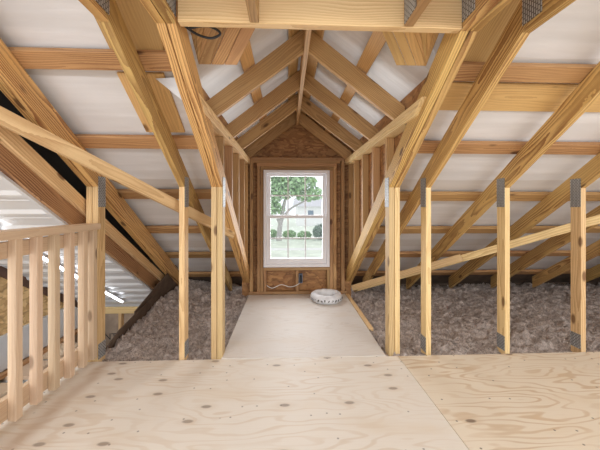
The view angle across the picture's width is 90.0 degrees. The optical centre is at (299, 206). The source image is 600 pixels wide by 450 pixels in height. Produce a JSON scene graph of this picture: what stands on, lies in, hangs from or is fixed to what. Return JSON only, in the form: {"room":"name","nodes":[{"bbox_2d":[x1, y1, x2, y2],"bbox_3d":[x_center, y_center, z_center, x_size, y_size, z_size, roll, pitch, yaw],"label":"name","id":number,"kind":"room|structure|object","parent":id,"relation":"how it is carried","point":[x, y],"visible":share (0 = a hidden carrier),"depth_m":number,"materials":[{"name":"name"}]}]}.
{"room":"unfinished attic","nodes":[
{"label":"unfinished attic","id":0,"kind":"room"},
{"bbox_2d":[0,277,77,372],"bbox_3d":[-2.921,1.285,2.156,0.070,5.010,4.160,0,0,-2],"label":"wall","id":1,"kind":"structure","parent":0,"point":[3,338],"depth_m":3.20,"materials":[{"name":"grey paint"}]},
{"bbox_2d":[0,266,77,307],"bbox_3d":[-2.895,0.106,2.127,0.030,2.693,4.100,0,0,-2],"label":"trim","id":2,"kind":"structure","parent":1,"relation":"attached to","point":[3,271],"depth_m":3.21,"materials":[{"name":"brown wood"}]},
{"bbox_2d":[0,329,77,379],"bbox_3d":[-2.861,1.640,2.158,0.050,0.040,4.160,0,0,-2],"label":"trim","id":3,"kind":"structure","parent":1,"relation":"attached to","point":[4,374],"depth_m":3.17,"materials":[{"name":"brown wood"}]},
{"bbox_3d":[-2.731,2.020,2.164,0.370,0.060,4.160,0,0,-2],"label":"trim","id":4,"kind":"structure","parent":1,"relation":"attached to","visible":0},
{"bbox_2d":[0,383,7,398],"bbox_3d":[-2.777,1.823,2.652,0.290,0.335,0.352,0,0,-2],"label":"carton","id":5,"kind":"object","parent":4,"relation":"on","point":[3,386],"visible":0.2,"depth_m":2.72,"materials":[{"name":"beige cardboard"}]},
{"bbox_2d":[0,360,47,382],"bbox_3d":[-2.796,1.823,3.082,0.290,0.335,0.312,0,0,-2],"label":"carton","id":6,"kind":"object","parent":4,"relation":"on","point":[45,362],"visible":0.11,"depth_m":3.00,"materials":[{"name":"beige cardboard"}]},
{"bbox_2d":[43,343,77,359],"bbox_3d":[-2.814,1.823,3.492,0.290,0.335,0.332,0,0,-2],"label":"carton","id":7,"kind":"object","parent":4,"relation":"on","point":[45,355],"visible":0.15,"depth_m":3.41,"materials":[{"name":"beige cardboard"}]},
{"bbox_2d":[0,179,150,306],"bbox_3d":[-2.324,-0.175,1.772,1.150,3.158,4.943,0,0,-2],"label":"ceiling","id":8,"kind":"structure","parent":0,"point":[16,211],"depth_m":2.83,"materials":[{"name":"white metal"}]},
{"bbox_2d":[0,126,163,290],"bbox_3d":[-1.716,-0.162,1.988,0.103,2.686,3.920,0,0,-2],"label":"rafter","id":9,"kind":"structure","parent":8,"relation":"attached to","point":[22,168],"depth_m":2.08,"materials":[{"name":"brown wood"}]},
{"bbox_2d":[43,255,124,302],"bbox_3d":[-2.303,0.516,2.802,0.040,1.476,2.334,0,0,-1],"label":"strip light","id":10,"kind":"object","parent":8,"relation":"attached to","point":[45,258],"visible":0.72,"depth_m":3.58,"materials":[{"name":"glowing white light"}]},
{"bbox_2d":[0,90,164,275],"bbox_3d":[-1.759,-0.399,1.976,0.008,3.534,4.700,0,0,-2],"label":"wall","id":11,"kind":"structure","parent":0,"point":[52,158],"depth_m":2.25,"materials":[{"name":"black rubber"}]},
{"bbox_2d":[0,0,238,271],"bbox_3d":[-1.997,-0.527,2.141,2.595,3.514,5.150,0,0,-2],"label":"ceiling","id":12,"kind":"structure","parent":0,"point":[88,101],"depth_m":1.97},
{"bbox_2d":[94,0,164,49],"bbox_3d":[-0.845,-1.077,1.355,0.370,0.437,0.632,0,0,-2],"label":"board","id":13,"kind":"object","parent":12,"relation":"attached to","point":[143,30],"visible":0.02,"depth_m":1.55,"materials":[{"name":"brown wood"}]},
{"bbox_2d":[117,71,152,131],"bbox_3d":[-1.018,-0.665,1.953,0.135,0.267,0.382,0,0,-2],"label":"board","id":14,"kind":"object","parent":12,"relation":"attached to","point":[121,75],"visible":0.42,"depth_m":1.92,"materials":[{"name":"brown wood"}]},
{"bbox_2d":[146,72,184,132],"bbox_3d":[-0.882,-0.665,1.959,0.132,0.267,0.382,0,0,-2],"label":"board","id":15,"kind":"object","parent":12,"relation":"attached to","point":[164,97],"visible":0.58,"depth_m":1.93,"materials":[{"name":"brown wood"}]},
{"bbox_2d":[156,77,181,99],"bbox_3d":[-0.779,-0.708,1.814,0.160,0.126,0.077,0,0,-2],"label":"flap","id":16,"kind":"object","parent":12,"relation":"hanging from","point":[170,83],"visible":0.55,"depth_m":1.80,"materials":[{"name":"white plastic"}]},
{"bbox_2d":[188,276,241,285],"bbox_3d":[-1.257,1.117,4.535,0.880,0.273,0.390,0,0,-2],"label":"ceiling","id":17,"kind":"structure","parent":0,"point":[236,279],"depth_m":4.47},
{"bbox_2d":[242,115,350,295],"bbox_3d":[-0.041,0.040,4.185,1.680,2.900,0.014,0,0,-2],"label":"wall","id":18,"kind":"structure","parent":0,"point":[297,141],"depth_m":4.18,"materials":[{"name":"brown wood"}]},
{"bbox_2d":[249,157,346,294],"bbox_3d":[-0.029,0.256,4.132,1.340,1.862,0.089,0,0,-2],"label":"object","id":19,"kind":"structure","parent":18,"relation":"attached to","point":[263,163],"depth_m":4.10,"materials":[{"name":"brown wood"}]},
{"bbox_2d":[243,111,295,157],"bbox_3d":[-0.415,-0.954,4.066,0.722,0.721,0.040,0,0,-2],"label":"rafter","id":20,"kind":"object","parent":19,"relation":"on","point":[288,122],"visible":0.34,"depth_m":4.05,"materials":[{"name":"brown wood"}]},
{"bbox_2d":[264,170,329,266],"bbox_3d":[-0.046,0.158,4.109,0.893,1.309,0.125,0,0,-2],"label":"window","id":21,"kind":"structure","parent":19,"relation":"in","point":[324,261],"depth_m":4.07,"materials":[{"name":"white plastic"}]},
{"bbox_2d":[271,176,321,214],"bbox_3d":[-0.047,-0.155,4.119,0.707,0.529,0.010,0,0,-2],"label":"window pane","id":22,"kind":"object","parent":21,"relation":"attached to","point":[287,195],"depth_m":4.11,"materials":[{"name":"clear glass"}]},
{"bbox_2d":[271,218,322,257],"bbox_3d":[-0.045,0.423,4.081,0.707,0.545,0.010,0,0,-2],"label":"window pane","id":23,"kind":"object","parent":21,"relation":"attached to","point":[305,237],"depth_m":4.08,"materials":[{"name":"clear glass"}]},
{"bbox_2d":[299,273,302,282],"bbox_3d":[0.008,0.970,4.094,0.050,0.120,0.080,0,0,-2],"label":"electrical box","id":24,"kind":"object","parent":19,"relation":"attached to","point":[300,274],"visible":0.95,"depth_m":4.06,"materials":[{"name":"blue plastic"}]},
{"bbox_2d":[299,111,351,158],"bbox_3d":[0.342,-0.954,4.099,0.722,0.721,0.040,0,0,-2],"label":"rafter","id":25,"kind":"object","parent":19,"relation":"on","point":[307,123],"visible":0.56,"depth_m":4.08,"materials":[{"name":"brown wood"}]},
{"bbox_2d":[0,294,599,449],"bbox_3d":[1.266,1.199,0.993,5.785,0.022,6.275,0,0,-2],"label":"floor","id":26,"kind":"structure","parent":0,"point":[372,402],"depth_m":1.86,"materials":[{"name":"brown wood"}]},
{"bbox_2d":[0,223,100,423],"bbox_3d":[-1.579,0.646,1.507,0.132,1.038,1.648,0,0,-2],"label":"stair railing","id":27,"kind":"object","parent":26,"relation":"on","point":[20,394],"visible":1,"depth_m":1.90,"materials":[{"name":"brown wood"}]},
{"bbox_2d":[310,289,342,304],"bbox_3d":[0.335,1.134,3.817,0.408,0.106,0.408,0,0,-2],"label":"coil","id":28,"kind":"object","parent":26,"relation":"on","point":[320,296],"visible":1,"depth_m":3.70,"materials":[{"name":"white plastic"}]},
{"bbox_2d":[346,294,372,330],"bbox_3d":[0.671,1.212,3.517,0.045,0.056,1.170,0,0,-2],"label":"trim","id":29,"kind":"structure","parent":26,"relation":"on","point":[369,326],"depth_m":3.33,"materials":[{"name":"brown wood"}]},
{"bbox_2d":[189,28,434,138],"bbox_3d":[0.027,-1.127,2.612,1.560,0.589,3.382,0,0,-2],"label":"ceiling","id":30,"kind":"structure","parent":0,"point":[398,81],"depth_m":2.26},
{"bbox_2d":[433,33,444,54],"bbox_3d":[0.482,-1.571,0.711,0.745,1.425,2.078,0,0,-2],"label":"ceiling","id":31,"kind":"structure","parent":0,"point":[440,36],"depth_m":1.68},
{"bbox_2d":[351,282,597,286],"bbox_3d":[2.291,1.365,4.879,8.000,0.450,0.030,0,0,-2],"label":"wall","id":32,"kind":"structure","parent":0,"point":[556,283],"depth_m":4.89,"materials":[{"name":"brown wood"}]},
{"bbox_2d":[351,274,599,283],"bbox_3d":[3.498,1.117,4.741,5.600,0.273,0.390,0,0,-2],"label":"ceiling","id":33,"kind":"structure","parent":0,"point":[518,278],"depth_m":4.75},
{"bbox_2d":[586,264,599,281],"bbox_3d":[4.387,-0.382,1.541,0.046,3.565,6.500,0,0,-2],"label":"roof truss","id":34,"kind":"object","parent":33,"relation":"attached to","point":[592,273],"visible":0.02,"depth_m":4.35,"materials":[{"name":"brown wood"}]},
{"bbox_2d":[358,0,599,270],"bbox_3d":[3.643,-0.527,2.385,5.715,3.514,5.150,0,0,-2],"label":"ceiling","id":35,"kind":"structure","parent":0,"point":[571,36],"depth_m":2.54,"materials":[{"name":"white"}]},
{"bbox_2d":[464,0,520,61],"bbox_3d":[0.983,-1.068,1.447,0.290,0.454,0.657,0,0,-2],"label":"board","id":36,"kind":"object","parent":35,"relation":"attached to","point":[487,37],"visible":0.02,"depth_m":1.63,"materials":[{"name":"brown wood"}]},
{"bbox_2d":[439,81,599,111],"bbox_3d":[1.513,-0.722,1.980,1.445,0.128,0.177,0,0,-2],"label":"board","id":37,"kind":"object","parent":35,"relation":"on","point":[506,96],"visible":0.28,"depth_m":1.96,"materials":[{"name":"brown wood"}]},
{"bbox_3d":[2.343,1.465,3.685,8.000,0.050,2.420,0,0,-2],"label":"floor","id":38,"kind":"structure","parent":0,"visible":0},
{"bbox_2d":[0,80,166,361],"bbox_3d":[-1.595,-0.382,1.282,0.043,3.565,6.500,0,0,-2],"label":"roof truss","id":39,"kind":"object","parent":38,"relation":"on","point":[3,88],"visible":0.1,"depth_m":2.33,"materials":[{"name":"brown wood"}]},
{"bbox_2d":[8,47,171,71],"bbox_3d":[-1.173,-0.820,1.668,1.080,0.088,0.105,0,0,-2],"label":"purlin","id":40,"kind":"structure","parent":39,"relation":"on","point":[28,57],"depth_m":1.65,"materials":[{"name":"orange wood"}]},
{"bbox_2d":[74,134,197,148],"bbox_3d":[-1.215,-0.473,2.176,1.040,0.088,0.105,0,0,-2],"label":"purlin","id":41,"kind":"structure","parent":39,"relation":"on","point":[87,140],"depth_m":2.15,"materials":[{"name":"orange wood"}]},
{"bbox_2d":[117,189,210,198],"bbox_3d":[-1.238,-0.116,2.701,1.040,0.088,0.105,0,0,-2],"label":"purlin","id":42,"kind":"structure","parent":39,"relation":"on","point":[125,193],"depth_m":2.67,"materials":[{"name":"orange wood"}]},
{"bbox_2d":[145,225,200,232],"bbox_3d":[-1.261,0.241,3.225,1.040,0.088,0.105,0,0,-2],"label":"purlin","id":43,"kind":"structure","parent":39,"relation":"on","point":[191,228],"depth_m":3.19,"materials":[{"name":"orange wood"}]},
{"bbox_2d":[165,251,234,257],"bbox_3d":[-1.283,0.598,3.750,1.040,0.088,0.105,0,0,-2],"label":"purlin","id":44,"kind":"structure","parent":39,"relation":"on","point":[228,254],"depth_m":3.72,"materials":[{"name":"orange wood"}]},
{"bbox_2d":[188,271,240,276],"bbox_3d":[-1.306,0.958,4.279,1.040,0.088,0.105,0,0,-2],"label":"purlin","id":45,"kind":"structure","parent":39,"relation":"on","point":[232,273],"depth_m":4.25,"materials":[{"name":"orange wood"}]},
{"bbox_2d":[0,38,178,361],"bbox_3d":[-1.547,-0.382,1.284,0.046,3.565,6.500,0,0,-2],"label":"roof truss","id":46,"kind":"object","parent":38,"relation":"on","point":[13,75],"visible":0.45,"depth_m":2.34,"materials":[{"name":"brown wood"}]},
{"bbox_2d":[106,265,177,349],"bbox_3d":[-1.651,1.115,3.292,0.021,0.650,1.880,0,0,-2],"label":"board","id":47,"kind":"object","parent":46,"relation":"attached to","point":[167,283],"visible":0.35,"depth_m":3.25,"materials":[{"name":"brown wood"}]},
{"bbox_2d":[78,0,231,359],"bbox_3d":[-0.884,-0.382,1.313,0.046,3.565,6.500,0,0,-2],"label":"roof truss","id":48,"kind":"object","parent":38,"relation":"on","point":[107,12],"visible":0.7,"depth_m":1.92,"materials":[{"name":"brown wood"}]},
{"bbox_2d":[102,279,248,361],"bbox_3d":[-1.157,1.228,3.488,0.970,0.403,2.330,0,0,-2],"label":"insulation","id":49,"kind":"object","parent":38,"relation":"on","point":[155,336],"visible":0.6,"depth_m":2.96},
{"bbox_2d":[140,0,246,359],"bbox_3d":[-0.636,-0.382,1.324,0.043,3.565,6.500,0,0,-2],"label":"roof truss","id":50,"kind":"object","parent":38,"relation":"on","point":[162,27],"visible":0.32,"depth_m":2.12,"materials":[{"name":"brown wood"}]},
{"bbox_2d":[151,0,249,358],"bbox_3d":[-0.588,-0.382,1.326,0.046,3.565,6.500,0,0,-2],"label":"roof truss","id":51,"kind":"object","parent":38,"relation":"on","point":[168,9],"visible":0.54,"depth_m":2.14,"materials":[{"name":"brown wood"}]},
{"bbox_2d":[0,106,234,238],"bbox_3d":[-1.164,-0.140,2.212,0.040,0.905,1.888,0,0,33],"label":"board","id":52,"kind":"object","parent":51,"relation":"attached to","point":[9,120],"visible":0.83,"depth_m":1.91,"materials":[{"name":"brown wood"}]},
{"bbox_2d":[198,88,249,260],"bbox_3d":[-0.685,0.012,2.933,0.110,1.723,2.419,0,0,-2],"label":"wall","id":53,"kind":"structure","parent":51,"relation":"on","point":[235,161],"depth_m":3.23,"materials":[{"name":"brown wood"}]},
{"bbox_2d":[206,30,303,116],"bbox_3d":[-0.335,-0.954,2.208,0.722,0.721,0.040,0,0,-2],"label":"rafter","id":54,"kind":"object","parent":53,"relation":"on","point":[292,49],"visible":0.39,"depth_m":2.19,"materials":[{"name":"brown wood"}]},
{"bbox_2d":[240,40,266,120],"bbox_3d":[-0.402,-1.033,2.818,0.090,0.075,2.675,0,0,-2],"label":"purlin","id":55,"kind":"object","parent":54,"relation":"on","point":[247,59],"visible":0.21,"depth_m":2.14,"materials":[{"name":"brown wood"}]},
{"bbox_2d":[288,29,299,99],"bbox_3d":[-0.060,-1.287,2.650,0.090,0.075,3.040,0,0,-2],"label":"purlin","id":56,"kind":"object","parent":54,"relation":"attached to","point":[293,67],"visible":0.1,"depth_m":2.70,"materials":[{"name":"brown wood"}]},
{"bbox_2d":[296,30,311,124],"bbox_3d":[0.028,-1.222,2.589,0.036,0.175,3.170,0,0,-2],"label":"board","id":57,"kind":"object","parent":54,"relation":"attached to","point":[307,33],"visible":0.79,"depth_m":2.53,"materials":[{"name":"brown wood"}]},
{"bbox_2d":[225,70,299,137],"bbox_3d":[-0.364,-0.954,2.877,0.722,0.721,0.040,0,0,-2],"label":"rafter","id":58,"kind":"object","parent":53,"relation":"on","point":[291,85],"visible":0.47,"depth_m":2.86,"materials":[{"name":"brown wood"}]},
{"bbox_2d":[236,93,297,148],"bbox_3d":[-0.389,-0.954,3.466,0.722,0.721,0.040,0,0,-2],"label":"rafter","id":59,"kind":"object","parent":53,"relation":"on","point":[291,105],"visible":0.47,"depth_m":3.45,"materials":[{"name":"brown wood"}]},
{"bbox_2d":[346,0,511,355],"bbox_3d":[0.788,-0.382,1.385,0.046,3.565,6.500,0,0,-2],"label":"roof truss","id":60,"kind":"object","parent":38,"relation":"on","point":[473,11],"visible":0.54,"depth_m":2.13,"materials":[{"name":"brown wood"}]},
{"bbox_2d":[178,0,461,33],"bbox_3d":[0.104,-0.960,1.406,1.320,0.240,0.042,0,0,-2],"label":"header beam","id":61,"kind":"structure","parent":60,"relation":"attached to","point":[440,16],"depth_m":1.39,"materials":[{"name":"brown wood"}]},
{"bbox_2d":[191,29,198,63],"bbox_3d":[-0.552,-0.931,1.593,0.055,0.210,0.297,0,0,-2],"label":"board","id":62,"kind":"object","parent":61,"relation":"attached to","point":[194,38],"visible":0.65,"depth_m":1.63,"materials":[{"name":"brown wood"}]},
{"bbox_2d":[196,27,203,61],"bbox_3d":[-0.544,-0.931,1.581,0.070,0.210,0.324,0,0,-27],"label":"board","id":63,"kind":"object","parent":61,"relation":"attached to","point":[198,30],"visible":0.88,"depth_m":1.62,"materials":[{"name":"brown wood"}]},
{"bbox_2d":[185,27,220,39],"bbox_3d":[-0.480,-0.858,1.465,0.187,0.037,0.074,0,0,-11],"label":"cable","id":64,"kind":"object","parent":61,"relation":"hanging from","point":[187,28],"visible":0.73,"depth_m":1.47,"materials":[{"name":"black rubber"}]},
{"bbox_2d":[199,27,211,61],"bbox_3d":[-0.500,-0.931,1.579,0.064,0.210,0.360,0,0,-38],"label":"board","id":65,"kind":"object","parent":61,"relation":"attached to","point":[206,32],"visible":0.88,"depth_m":1.62,"materials":[{"name":"brown wood"}]},
{"bbox_2d":[199,27,225,63],"bbox_3d":[-0.440,-0.930,1.598,0.064,0.212,0.404,0,0,-38],"label":"board","id":66,"kind":"object","parent":61,"relation":"attached to","point":[211,47],"visible":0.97,"depth_m":1.65,"materials":[{"name":"brown wood"}]},
{"bbox_2d":[212,28,240,64],"bbox_3d":[-0.366,-0.930,1.602,0.064,0.212,0.406,0,0,-38],"label":"board","id":67,"kind":"object","parent":61,"relation":"attached to","point":[230,34],"visible":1,"depth_m":1.65,"materials":[{"name":"brown wood"}]},
{"bbox_2d":[225,28,254,64],"bbox_3d":[-0.291,-0.930,1.605,0.064,0.212,0.406,0,0,-38],"label":"board","id":68,"kind":"object","parent":61,"relation":"attached to","point":[244,35],"visible":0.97,"depth_m":1.65,"materials":[{"name":"brown wood"}]},
{"bbox_2d":[245,0,258,21],"bbox_3d":[-0.137,-1.502,-0.269,0.043,1.325,3.275,0,0,-2],"label":"roof truss","id":69,"kind":"object","parent":61,"relation":"attached to","point":[252,5],"visible":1,"depth_m":1.29,"materials":[{"name":"orange wood"}]},
{"bbox_2d":[382,32,405,64],"bbox_3d":[0.482,-0.936,1.631,0.050,0.201,0.411,0,0,39],"label":"board","id":70,"kind":"object","parent":61,"relation":"attached to","point":[389,37],"visible":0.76,"depth_m":1.68,"materials":[{"name":"brown wood"}]},
{"bbox_2d":[393,32,415,65],"bbox_3d":[0.542,-0.936,1.634,0.050,0.201,0.411,0,0,39],"label":"board","id":71,"kind":"object","parent":61,"relation":"attached to","point":[400,37],"visible":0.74,"depth_m":1.69,"materials":[{"name":"brown wood"}]},
{"bbox_2d":[404,32,425,65],"bbox_3d":[0.602,-0.936,1.636,0.050,0.201,0.410,0,0,39],"label":"board","id":72,"kind":"object","parent":61,"relation":"attached to","point":[411,38],"visible":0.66,"depth_m":1.69,"materials":[{"name":"brown wood"}]},
{"bbox_2d":[404,0,430,26],"bbox_3d":[0.576,-1.502,-0.238,0.046,1.325,3.275,0,0,-2],"label":"roof truss","id":73,"kind":"object","parent":61,"relation":"attached to","point":[413,9],"visible":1,"depth_m":1.32,"materials":[{"name":"orange wood"}]},
{"bbox_2d":[414,32,425,63],"bbox_3d":[0.648,-0.936,1.624,0.050,0.200,0.369,0,0,39],"label":"board","id":74,"kind":"object","parent":61,"relation":"attached to","point":[418,35],"visible":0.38,"depth_m":1.66,"materials":[{"name":"brown wood"}]},
{"bbox_2d":[421,33,426,62],"bbox_3d":[0.682,-0.936,1.626,0.054,0.200,0.334,0,0,31],"label":"board","id":75,"kind":"object","parent":61,"relation":"attached to","point":[423,35],"visible":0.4,"depth_m":1.66,"materials":[{"name":"brown wood"}]},
{"bbox_2d":[426,33,432,62],"bbox_3d":[0.716,-0.936,1.630,0.057,0.200,0.306,0,0,21],"label":"board","id":76,"kind":"object","parent":61,"relation":"attached to","point":[429,35],"visible":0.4,"depth_m":1.67,"materials":[{"name":"brown wood"}]},
{"bbox_2d":[426,33,438,64],"bbox_3d":[0.722,-0.936,1.641,0.058,0.200,0.283,0,0,-2],"label":"board","id":77,"kind":"object","parent":61,"relation":"attached to","point":[435,35],"visible":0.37,"depth_m":1.66,"materials":[{"name":"brown wood"}]},
{"bbox_2d":[345,78,425,263],"bbox_3d":[0.726,0.018,2.994,0.110,1.711,2.419,0,0,-2],"label":"wall","id":78,"kind":"structure","parent":60,"relation":"on","point":[368,166],"depth_m":3.06,"materials":[{"name":"brown wood"}]},
{"bbox_2d":[301,95,362,150],"bbox_3d":[0.368,-0.954,3.499,0.722,0.721,0.040,0,0,-2],"label":"rafter","id":79,"kind":"object","parent":78,"relation":"on","point":[307,106],"visible":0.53,"depth_m":3.48,"materials":[{"name":"brown wood"}]},
{"bbox_2d":[303,72,377,139],"bbox_3d":[0.394,-0.954,2.910,0.722,0.721,0.040,0,0,-2],"label":"rafter","id":80,"kind":"object","parent":78,"relation":"on","point":[312,86],"visible":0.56,"depth_m":2.89,"materials":[{"name":"brown wood"}]},
{"bbox_2d":[308,31,404,119],"bbox_3d":[0.422,-0.954,2.240,0.722,0.721,0.040,0,0,-2],"label":"rafter","id":81,"kind":"object","parent":78,"relation":"on","point":[321,51],"visible":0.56,"depth_m":2.22,"materials":[{"name":"brown wood"}]},
{"bbox_2d":[300,30,324,115],"bbox_3d":[0.110,-1.287,2.657,0.090,0.075,3.040,0,0,-2],"label":"purlin","id":82,"kind":"object","parent":81,"relation":"attached to","point":[311,67],"visible":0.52,"depth_m":2.71,"materials":[{"name":"brown wood"}]},
{"bbox_2d":[325,31,385,133],"bbox_3d":[0.437,-1.033,2.854,0.090,0.075,2.675,0,0,-2],"label":"purlin","id":83,"kind":"object","parent":81,"relation":"on","point":[377,40],"visible":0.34,"depth_m":2.06,"materials":[{"name":"brown wood"}]},
{"bbox_2d":[363,0,575,354],"bbox_3d":[1.093,-0.382,1.399,0.046,3.565,6.500,0,0,-2],"label":"roof truss","id":84,"kind":"object","parent":38,"relation":"on","point":[528,15],"visible":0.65,"depth_m":1.97,"materials":[{"name":"brown wood"}]},
{"bbox_2d":[355,269,586,275],"bbox_3d":[3.393,0.973,4.505,5.430,0.088,0.105,0,0,-2],"label":"purlin","id":85,"kind":"structure","parent":84,"relation":"on","point":[525,271],"depth_m":4.43,"materials":[{"name":"orange wood"}]},
{"bbox_2d":[364,250,599,257],"bbox_3d":[3.416,0.613,3.975,5.430,0.088,0.105,0,0,-2],"label":"purlin","id":86,"kind":"structure","parent":84,"relation":"on","point":[372,254],"depth_m":3.90,"materials":[{"name":"orange wood"}]},
{"bbox_2d":[377,226,599,233],"bbox_3d":[3.439,0.256,3.451,5.430,0.088,0.105,0,0,-2],"label":"purlin","id":87,"kind":"structure","parent":84,"relation":"on","point":[408,229],"depth_m":3.36,"materials":[{"name":"orange wood"}]},
{"bbox_2d":[400,191,599,200],"bbox_3d":[3.462,-0.101,2.926,5.430,0.088,0.105,0,0,-2],"label":"purlin","id":88,"kind":"structure","parent":84,"relation":"on","point":[404,195],"depth_m":2.83,"materials":[{"name":"orange wood"}]},
{"bbox_2d":[417,140,599,154],"bbox_3d":[3.484,-0.458,2.402,5.430,0.088,0.105,0,0,-2],"label":"purlin","id":89,"kind":"structure","parent":84,"relation":"on","point":[427,146],"depth_m":2.30,"materials":[{"name":"orange wood"}]},
{"bbox_2d":[454,61,596,82],"bbox_3d":[3.506,-0.805,1.892,5.430,0.088,0.105,0,0,-2],"label":"purlin","id":90,"kind":"structure","parent":84,"relation":"on","point":[468,71],"depth_m":1.78,"materials":[{"name":"orange wood"}]},
{"bbox_2d":[351,282,599,355],"bbox_3d":[3.044,1.284,3.678,4.800,0.292,2.355,0,0,-2],"label":"insulation","id":91,"kind":"object","parent":38,"relation":"on","point":[463,317],"visible":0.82,"depth_m":3.36},
{"bbox_2d":[406,62,599,353],"bbox_3d":[1.757,-0.382,1.427,0.046,3.565,6.500,0,0,-2],"label":"roof truss","id":92,"kind":"object","parent":38,"relation":"on","point":[587,92],"visible":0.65,"depth_m":2.48,"materials":[{"name":"brown wood"}]},
{"bbox_2d":[354,214,599,291],"bbox_3d":[1.797,0.578,3.353,2.690,1.202,0.040,0,0,38],"label":"board","id":93,"kind":"object","parent":92,"relation":"attached to","point":[594,220],"visible":0.41,"depth_m":2.98,"materials":[{"name":"brown wood"}]},
{"bbox_2d":[351,254,462,290],"bbox_3d":[1.234,0.830,3.692,1.382,0.637,0.030,0,0,41],"label":"board","id":94,"kind":"object","parent":93,"relation":"attached to","point":[456,258],"visible":0.92,"depth_m":3.58,"materials":[{"name":"brown wood"}]},
{"bbox_2d":[449,153,599,351],"bbox_3d":[2.412,-0.382,1.456,0.046,3.565,6.500,0,0,-2],"label":"roof truss","id":95,"kind":"object","parent":38,"relation":"on","point":[573,189],"visible":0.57,"depth_m":2.55,"materials":[{"name":"brown wood"}]},
{"bbox_2d":[491,205,599,287],"bbox_3d":[3.068,-0.382,1.484,0.046,3.565,6.500,0,0,-2],"label":"roof truss","id":96,"kind":"object","parent":38,"relation":"on","point":[552,244],"visible":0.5,"depth_m":3.67,"materials":[{"name":"brown wood"}]},
{"bbox_2d":[532,240,599,287],"bbox_3d":[3.728,-0.382,1.513,0.046,3.565,6.500,0,0,-2],"label":"roof truss","id":97,"kind":"object","parent":38,"relation":"on","point":[593,250],"visible":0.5,"depth_m":4.15,"materials":[{"name":"brown wood"}]},
{"label":"outside","id":98,"kind":"structure","parent":0,"visible":0},
{"bbox_2d":[271,214,321,257],"bbox_3d":[-3.807,3.790,87.918,180.000,0.001,164.000,0,0,-2],"label":"ground","id":99,"kind":"structure","parent":98,"point":[293,243],"depth_m":31.15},
{"bbox_2d":[271,229,276,237],"bbox_3d":[-3.445,3.252,36.076,1.742,1.250,1.478,0,0,-2],"label":"shrub","id":100,"kind":"object","parent":99,"relation":"on","point":[273,232],"visible":0.56,"depth_m":35.74,"materials":[{"name":"green plant"}]},
{"bbox_2d":[282,229,296,237],"bbox_3d":[-1.279,3.296,36.159,1.790,1.177,1.409,0,0,-2],"label":"shrub","id":101,"kind":"object","parent":99,"relation":"on","point":[292,234],"visible":0.8,"depth_m":35.84,"materials":[{"name":"green plant"}]},
{"bbox_2d":[271,248,321,250],"bbox_3d":[-1.164,3.780,26.875,120.000,0.020,1.400,0,0,-2],"label":"path","id":102,"kind":"structure","parent":99,"relation":"on","point":[272,249],"depth_m":26.61,"materials":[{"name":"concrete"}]},
{"bbox_2d":[271,176,321,240],"bbox_3d":[-2.112,-0.647,33.962,10.588,8.874,3.986,0,0,-2],"label":"shade tree","id":103,"kind":"object","parent":99,"relation":"on","point":[279,183],"visible":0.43,"depth_m":33.30,"materials":[{"name":"green plant"}]},
{"bbox_2d":[297,231,311,236],"bbox_3d":[0.522,3.342,35.530,1.829,1.068,1.577,0,0,-2],"label":"shrub","id":104,"kind":"object","parent":99,"relation":"on","point":[301,233],"visible":0.72,"depth_m":35.17,"materials":[{"name":"green plant"}]},
{"bbox_2d":[293,199,321,225],"bbox_3d":[6.223,0.990,64.329,15.200,5.600,9.200,0,0,-2],"label":"house","id":105,"kind":"structure","parent":99,"relation":"on","point":[313,207],"depth_m":60.17,"materials":[{"name":"white"}]},
{"bbox_2d":[312,223,321,239],"bbox_3d":[2.394,2.860,34.635,2.036,1.951,1.719,0,0,-2],"label":"shrub","id":106,"kind":"object","parent":99,"relation":"on","point":[317,231],"visible":0.55,"depth_m":34.35,"materials":[{"name":"green plant"}]},
{"bbox_3d":[-2.283,3.815,1.878,1.400,0.050,4.950,0,0,-2],"label":"floor","id":107,"kind":"structure","parent":0,"visible":0},
{"bbox_2d":[105,306,138,346],"bbox_3d":[-2.349,2.607,4.322,1.320,2.365,0.100,0,0,-2],"label":"wall","id":108,"kind":"structure","parent":107,"relation":"on","point":[115,317],"depth_m":4.33,"materials":[{"name":"brown wood"}]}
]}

